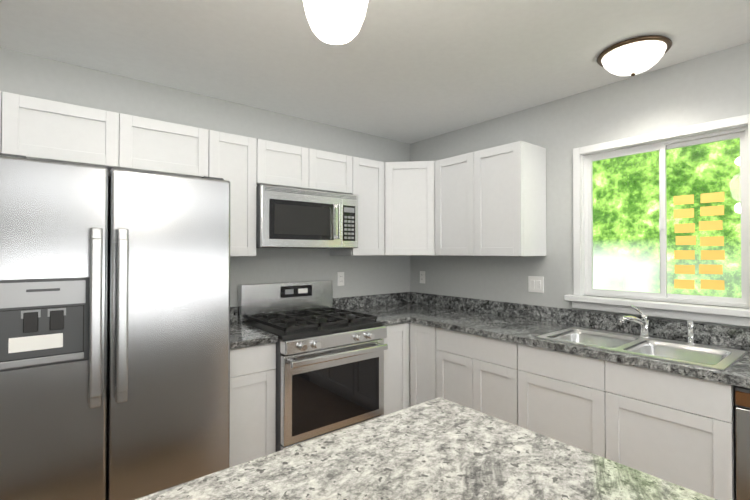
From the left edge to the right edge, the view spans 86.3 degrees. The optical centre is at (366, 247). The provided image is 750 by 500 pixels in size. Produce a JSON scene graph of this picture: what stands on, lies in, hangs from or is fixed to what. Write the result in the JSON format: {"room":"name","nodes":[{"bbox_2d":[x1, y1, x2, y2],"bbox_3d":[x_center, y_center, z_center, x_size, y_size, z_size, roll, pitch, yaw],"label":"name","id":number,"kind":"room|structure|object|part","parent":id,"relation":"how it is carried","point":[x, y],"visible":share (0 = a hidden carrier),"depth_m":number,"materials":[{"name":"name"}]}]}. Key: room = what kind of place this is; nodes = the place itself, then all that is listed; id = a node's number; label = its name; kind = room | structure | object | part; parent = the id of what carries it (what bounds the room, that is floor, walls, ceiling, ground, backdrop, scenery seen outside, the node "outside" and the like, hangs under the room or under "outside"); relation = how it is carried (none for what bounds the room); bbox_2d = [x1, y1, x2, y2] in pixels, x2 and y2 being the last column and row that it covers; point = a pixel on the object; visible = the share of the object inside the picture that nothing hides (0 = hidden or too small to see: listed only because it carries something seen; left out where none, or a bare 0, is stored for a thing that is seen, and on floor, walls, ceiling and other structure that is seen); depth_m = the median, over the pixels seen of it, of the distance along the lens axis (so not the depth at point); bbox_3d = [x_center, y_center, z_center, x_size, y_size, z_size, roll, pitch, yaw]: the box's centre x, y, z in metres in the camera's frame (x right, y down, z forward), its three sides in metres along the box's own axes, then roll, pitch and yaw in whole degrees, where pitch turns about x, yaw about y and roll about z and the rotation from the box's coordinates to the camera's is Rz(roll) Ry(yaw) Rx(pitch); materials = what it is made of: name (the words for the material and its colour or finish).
{"room":"kitchen","nodes":[
{"label":"kitchen","id":0,"kind":"room"},
{"bbox_2d":[0,47,409,306],"bbox_3d":[-1.659,0.195,2.336,5.500,2.456,0.150,0,-1,-38],"label":"wall","id":1,"kind":"structure","parent":0,"point":[24,74],"depth_m":2.89,"materials":[{"name":"paint"}]},
{"bbox_2d":[0,91,208,177],"bbox_3d":[-1.443,-0.568,2.208,1.011,0.289,0.324,0,-1,-38],"label":"upper cabinet","id":2,"kind":"object","parent":1,"relation":"attached to","point":[41,129],"depth_m":2.06,"materials":[{"name":"white wood"}]},
{"bbox_3d":[-1.804,-0.571,1.922,0.090,0.289,0.323,0,-1,-38],"label":"wall cabinet filler","id":3,"kind":"part","parent":2,"relation":"part of","materials":[{"name":"white wood"}]},
{"bbox_2d":[208,130,256,255],"bbox_3d":[-0.928,-0.327,2.615,0.300,0.762,0.324,0,-1,-38],"label":"upper cabinet","id":4,"kind":"object","parent":1,"relation":"attached to","point":[232,158],"visible":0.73,"depth_m":2.52,"materials":[{"name":"white wood"}]},
{"bbox_2d":[257,139,351,193],"bbox_3d":[-0.509,-0.560,2.951,0.767,0.289,0.324,0,-1,-38],"label":"upper cabinet","id":5,"kind":"object","parent":1,"relation":"attached to","point":[286,165],"visible":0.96,"depth_m":2.79,"materials":[{"name":"white wood"}]},
{"bbox_2d":[256,185,357,248],"bbox_3d":[-0.472,-0.197,2.899,0.764,0.399,0.443,0,-1,-38],"label":"microwave","id":6,"kind":"object","parent":5,"relation":"attached to","point":[288,217],"visible":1,"depth_m":2.71,"materials":[{"name":"grey metal"}]},
{"bbox_2d":[337,272,343,285],"bbox_3d":[-0.219,0.262,3.378,0.070,0.115,0.009,0,-1,-38],"label":"electrical outlet","id":7,"kind":"object","parent":1,"relation":"attached to","point":[340,278],"visible":1,"depth_m":3.37,"materials":[{"name":"white plastic"}]},
{"bbox_2d":[330,156,383,255],"bbox_3d":[-0.082,-0.320,3.287,0.320,0.762,0.324,0,-1,-38],"label":"upper cabinet","id":8,"kind":"object","parent":1,"relation":"attached to","point":[368,182],"visible":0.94,"depth_m":3.17,"materials":[{"name":"white wood"}]},
{"bbox_2d":[384,161,434,254],"bbox_3d":[0.374,-0.318,3.468,0.608,0.762,0.609,0,-1,-38],"label":"upper cabinet","id":9,"kind":"object","parent":1,"relation":"attached to","point":[434,208],"depth_m":3.24,"materials":[{"name":"white wood"}]},
{"bbox_3d":[0.348,-0.320,3.246,0.394,0.759,0.020,0,-1,7],"label":"corner wall cabinet door","id":10,"kind":"part","parent":9,"relation":"part of","materials":[{"name":"white wood"}]},
{"bbox_2d":[0,0,749,143],"bbox_3d":[0.006,-1.106,0.256,5.500,0.100,5.500,0,-1,-38],"label":"ceiling","id":11,"kind":"structure","parent":0,"point":[409,71],"depth_m":2.08,"materials":[{"name":"paint"}]},
{"bbox_2d":[303,0,367,43],"bbox_3d":[-0.072,-0.763,0.924,0.160,0.568,0.160,0,-1,-38],"label":"pendant light","id":12,"kind":"object","parent":11,"relation":"hanging from","point":[335,21],"visible":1,"depth_m":0.89,"materials":[{"name":"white glass"}]},
{"bbox_2d":[597,35,671,75],"bbox_3d":[1.398,-0.968,2.102,0.330,0.134,0.330,0,-1,-38],"label":"flush-mount light","id":13,"kind":"object","parent":11,"relation":"attached to","point":[633,56],"visible":1,"depth_m":2.02,"materials":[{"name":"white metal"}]},
{"bbox_2d":[410,42,749,327],"bbox_3d":[2.146,0.190,1.848,0.150,2.456,5.350,0,-1,-38],"label":"wall","id":14,"kind":"structure","parent":0,"point":[715,86],"depth_m":2.73,"materials":[{"name":"paint"}]},
{"bbox_2d":[420,271,424,283],"bbox_3d":[0.523,0.276,3.761,0.009,0.115,0.070,0,-1,-38],"label":"electrical outlet","id":15,"kind":"object","parent":14,"relation":"attached to","point":[422,276],"visible":1,"depth_m":3.76,"materials":[{"name":"white plastic"}]},
{"bbox_2d":[435,141,545,255],"bbox_3d":[0.908,-0.323,3.024,0.324,0.762,0.752,0,-1,-38],"label":"upper cabinet","id":16,"kind":"object","parent":14,"relation":"attached to","point":[490,201],"visible":1,"depth_m":2.81,"materials":[{"name":"white wood"}]},
{"bbox_2d":[528,276,543,292],"bbox_3d":[1.218,0.263,2.885,0.011,0.115,0.116,0,-1,-38],"label":"light switch","id":17,"kind":"object","parent":14,"relation":"attached to","point":[535,283],"visible":1,"depth_m":2.88,"materials":[{"name":"white plastic"}]},
{"bbox_2d":[564,114,749,326],"bbox_3d":[1.687,-0.136,2.334,0.168,1.063,0.988,0,-1,-38],"label":"window unit","id":18,"kind":"structure","parent":14,"relation":"in","point":[583,194],"depth_m":2.29,"materials":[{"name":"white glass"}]},
{"bbox_3d":[0.006,1.450,0.228,5.500,0.100,5.500,0,-1,-38],"label":"floor","id":19,"kind":"structure","parent":0,"visible":0},
{"bbox_2d":[0,153,230,499],"bbox_3d":[-1.253,0.532,1.994,0.904,1.774,0.835,0,-1,-38],"label":"refrigerator","id":20,"kind":"object","parent":19,"relation":"on","point":[114,333],"visible":1,"depth_m":1.67,"materials":[{"name":"grey metal"}]},
{"bbox_2d":[229,343,275,467],"bbox_3d":[-0.848,0.987,2.473,0.322,0.876,0.621,0,-1,-38],"label":"base cabinet","id":21,"kind":"object","parent":19,"relation":"on","point":[252,402],"visible":0.42,"depth_m":2.25,"materials":[{"name":"white wood"}]},
{"bbox_2d":[230,306,277,348],"bbox_3d":[-0.843,0.479,2.471,0.323,0.140,0.646,0,-1,-38],"label":"countertop","id":22,"kind":"structure","parent":21,"relation":"on","point":[242,335],"depth_m":2.33,"materials":[{"name":"stone"}]},
{"bbox_2d":[238,280,387,451],"bbox_3d":[-0.375,0.842,2.753,0.760,1.172,0.772,0,-1,-38],"label":"range","id":23,"kind":"object","parent":19,"relation":"on","point":[329,371],"visible":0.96,"depth_m":2.53,"materials":[{"name":"grey metal"}]},
{"bbox_2d":[383,322,436,415],"bbox_3d":[0.328,0.995,3.243,0.940,0.876,0.880,0,-1,-38],"label":"base cabinet","id":24,"kind":"object","parent":19,"relation":"on","point":[409,364],"depth_m":2.93,"materials":[{"name":"white wood"}]},
{"bbox_3d":[0.212,0.939,2.932,0.249,0.760,0.020,0,-1,-38],"label":"corner base cabinet door","id":25,"kind":"part","parent":24,"relation":"part of","materials":[{"name":"white wood"}]},
{"bbox_3d":[0.411,0.939,2.913,0.020,0.760,0.247,0,-1,-38],"label":"corner base cabinet door","id":26,"kind":"part","parent":24,"relation":"part of","materials":[{"name":"white wood"}]},
{"bbox_2d":[333,292,749,387],"bbox_3d":[1.009,0.478,2.392,0.945,0.140,3.073,0,-1,-38],"label":"countertop","id":27,"kind":"structure","parent":24,"relation":"on","point":[524,324],"depth_m":2.57,"materials":[{"name":"stone"}]},
{"bbox_2d":[619,305,650,338],"bbox_3d":[1.484,0.413,2.210,0.194,0.175,0.101,0,-1,-38],"label":"faucet","id":28,"kind":"object","parent":27,"relation":"on","point":[643,321],"visible":1,"depth_m":2.22,"materials":[{"name":"silver metal"}]},
{"bbox_2d":[534,327,747,370],"bbox_3d":[1.395,0.595,2.098,0.490,0.190,0.815,0,-1,-38],"label":"sink","id":29,"kind":"object","parent":27,"relation":"in","point":[714,357],"visible":0.5,"depth_m":2.10,"materials":[{"name":"silver metal"}]},
{"bbox_2d":[685,321,695,344],"bbox_3d":[1.679,0.438,2.074,0.046,0.122,0.044,0,-1,-38],"label":"sprayer","id":30,"kind":"object","parent":29,"relation":"on","point":[690,330],"visible":1,"depth_m":2.06,"materials":[{"name":"silver metal"}]},
{"bbox_2d":[436,328,517,425],"bbox_3d":[0.921,0.990,2.753,0.621,0.876,0.618,0,-1,-38],"label":"base cabinet","id":31,"kind":"object","parent":19,"relation":"on","point":[477,373],"visible":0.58,"depth_m":2.53,"materials":[{"name":"white wood"}]},
{"bbox_2d":[518,343,735,499],"bbox_3d":[1.405,0.983,2.144,0.621,0.876,0.930,0,-1,-38],"label":"base cabinet","id":32,"kind":"object","parent":19,"relation":"on","point":[679,430],"visible":0.73,"depth_m":1.85,"materials":[{"name":"white wood"}]},
{"bbox_2d":[735,386,749,499],"bbox_3d":[1.885,0.981,1.540,0.622,0.868,0.598,0,-1,-38],"label":"dishwasher","id":33,"kind":"object","parent":19,"relation":"on","point":[742,408],"visible":0.9,"depth_m":1.57,"materials":[{"name":"grey metal"}]},
{"bbox_3d":[0.018,0.958,-0.153,2.178,0.876,2.019,0,-1,-38],"label":"kitchen island","id":34,"kind":"object","parent":19,"relation":"on","visible":0},
{"bbox_2d":[134,397,716,499],"bbox_3d":[0.017,0.501,-0.157,2.225,0.038,2.066,0,-1,-38],"label":"island countertop","id":35,"kind":"structure","parent":34,"relation":"on","point":[439,448],"depth_m":0.89,"materials":[{"name":"stone"}]},
{"label":"outside","id":36,"kind":"structure","parent":0,"visible":0},
{"bbox_2d":[592,138,741,297],"bbox_3d":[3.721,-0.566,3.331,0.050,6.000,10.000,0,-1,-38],"label":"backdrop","id":37,"kind":"structure","parent":36,"point":[641,282],"depth_m":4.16,"materials":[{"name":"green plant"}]}
]}

